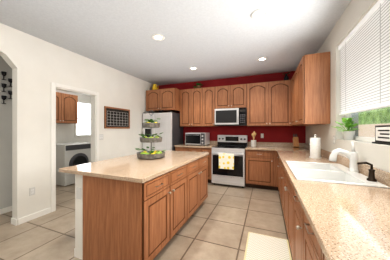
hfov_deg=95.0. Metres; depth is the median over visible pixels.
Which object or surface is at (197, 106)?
upper cabinet
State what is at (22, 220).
baseboard
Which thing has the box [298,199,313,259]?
base cabinet
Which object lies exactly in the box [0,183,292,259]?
floor
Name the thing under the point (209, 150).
base cabinet
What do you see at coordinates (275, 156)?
base cabinet
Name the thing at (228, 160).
range
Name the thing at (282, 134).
wall
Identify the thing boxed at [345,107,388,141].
window
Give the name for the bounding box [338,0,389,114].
window blinds
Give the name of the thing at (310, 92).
upper cabinet
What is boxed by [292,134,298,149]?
knife block
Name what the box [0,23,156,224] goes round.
wall
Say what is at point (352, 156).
faucet
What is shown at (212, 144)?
countertop
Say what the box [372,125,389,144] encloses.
sign
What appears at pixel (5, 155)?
wall
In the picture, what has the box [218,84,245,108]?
upper cabinet
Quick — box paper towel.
[309,134,320,158]
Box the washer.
[56,142,90,185]
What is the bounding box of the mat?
[244,232,291,259]
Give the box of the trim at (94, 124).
[51,82,98,211]
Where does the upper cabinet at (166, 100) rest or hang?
attached to the wall at (282, 134)
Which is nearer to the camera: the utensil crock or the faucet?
the faucet
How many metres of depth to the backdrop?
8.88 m
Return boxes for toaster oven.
[185,133,209,145]
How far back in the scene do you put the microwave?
4.41 m
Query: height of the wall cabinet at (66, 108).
0.760 m
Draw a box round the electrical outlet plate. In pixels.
[29,187,34,195]
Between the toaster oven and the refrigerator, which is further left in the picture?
the refrigerator
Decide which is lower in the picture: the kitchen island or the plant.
the kitchen island
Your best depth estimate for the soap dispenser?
1.42 m
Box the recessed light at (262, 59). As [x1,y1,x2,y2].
[257,57,266,60]
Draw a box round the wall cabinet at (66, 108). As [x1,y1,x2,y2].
[56,92,77,123]
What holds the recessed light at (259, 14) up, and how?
in the ceiling
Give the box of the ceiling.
[0,0,350,84]
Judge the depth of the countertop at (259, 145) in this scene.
4.39 m
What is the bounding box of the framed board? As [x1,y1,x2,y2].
[104,106,129,128]
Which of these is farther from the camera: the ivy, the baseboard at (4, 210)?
the ivy
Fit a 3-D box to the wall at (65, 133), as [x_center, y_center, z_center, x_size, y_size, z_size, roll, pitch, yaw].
[-3.577,-0.028,4.949,0.120,2.735,3.140,0,0,22]
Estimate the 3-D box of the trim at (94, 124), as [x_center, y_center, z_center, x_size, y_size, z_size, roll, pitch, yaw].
[-2.217,0.287,3.320,0.146,2.105,0.890,0,0,22]
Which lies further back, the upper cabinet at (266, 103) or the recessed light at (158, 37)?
the upper cabinet at (266, 103)
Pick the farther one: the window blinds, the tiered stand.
the tiered stand
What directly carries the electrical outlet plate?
attached to the wall at (38, 66)
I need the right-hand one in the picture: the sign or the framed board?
the sign
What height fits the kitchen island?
0.880 m
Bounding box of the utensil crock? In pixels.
[251,131,255,146]
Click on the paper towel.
(315, 147)
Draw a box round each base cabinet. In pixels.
[175,147,211,182]
[245,150,272,189]
[273,151,278,190]
[278,156,281,203]
[282,165,289,243]
[290,183,297,259]
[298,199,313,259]
[314,234,325,259]
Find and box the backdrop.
[358,107,389,136]
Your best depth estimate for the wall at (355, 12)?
2.31 m
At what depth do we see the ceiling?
2.55 m
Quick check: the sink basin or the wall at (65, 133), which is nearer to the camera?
the sink basin
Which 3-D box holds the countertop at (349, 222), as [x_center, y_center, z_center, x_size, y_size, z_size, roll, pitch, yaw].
[0.923,0.390,0.915,0.666,0.140,7.297,0,0,22]
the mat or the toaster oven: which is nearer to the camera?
the mat
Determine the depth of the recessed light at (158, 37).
2.69 m
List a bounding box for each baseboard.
[0,206,11,214]
[15,207,50,225]
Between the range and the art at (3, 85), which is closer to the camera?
the art at (3, 85)
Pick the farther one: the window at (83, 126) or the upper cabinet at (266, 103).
the window at (83, 126)
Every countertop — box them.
[59,150,206,181]
[174,141,217,147]
[245,142,272,149]
[273,142,389,259]
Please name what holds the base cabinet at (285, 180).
on the floor
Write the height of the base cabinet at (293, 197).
0.880 m
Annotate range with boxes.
[211,135,247,187]
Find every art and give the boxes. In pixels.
[1,71,8,80]
[1,83,8,92]
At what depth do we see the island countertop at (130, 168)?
1.97 m
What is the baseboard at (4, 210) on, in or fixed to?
attached to the wall at (5, 155)
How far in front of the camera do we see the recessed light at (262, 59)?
3.54 m
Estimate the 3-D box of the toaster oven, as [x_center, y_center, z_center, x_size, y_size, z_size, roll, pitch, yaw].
[0.063,0.255,4.817,0.560,0.330,0.450,0,0,22]
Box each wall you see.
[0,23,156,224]
[0,56,11,208]
[56,90,90,142]
[157,71,305,143]
[306,0,389,172]
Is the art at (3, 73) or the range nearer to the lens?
the art at (3, 73)
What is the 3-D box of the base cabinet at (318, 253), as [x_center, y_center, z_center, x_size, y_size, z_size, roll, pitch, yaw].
[0.697,0.900,0.285,0.621,0.880,0.932,0,0,22]
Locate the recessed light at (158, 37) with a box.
[152,34,164,40]
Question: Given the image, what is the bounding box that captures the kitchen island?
[74,154,208,259]
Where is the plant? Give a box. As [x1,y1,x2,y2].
[331,117,357,139]
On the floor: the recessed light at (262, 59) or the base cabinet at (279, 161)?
the base cabinet at (279, 161)
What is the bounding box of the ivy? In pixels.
[193,83,202,87]
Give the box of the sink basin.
[286,161,389,187]
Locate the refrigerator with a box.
[143,111,182,150]
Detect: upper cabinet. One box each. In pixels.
[146,88,177,111]
[178,86,217,126]
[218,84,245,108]
[246,80,291,125]
[289,52,329,125]
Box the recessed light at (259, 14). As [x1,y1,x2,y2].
[251,9,267,18]
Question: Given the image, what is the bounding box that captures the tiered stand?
[135,110,164,158]
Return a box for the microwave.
[215,108,246,125]
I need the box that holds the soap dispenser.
[357,162,376,181]
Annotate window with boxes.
[75,101,90,136]
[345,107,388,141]
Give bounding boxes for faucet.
[329,142,358,171]
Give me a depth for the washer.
4.27 m
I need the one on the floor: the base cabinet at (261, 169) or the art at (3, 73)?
the base cabinet at (261, 169)

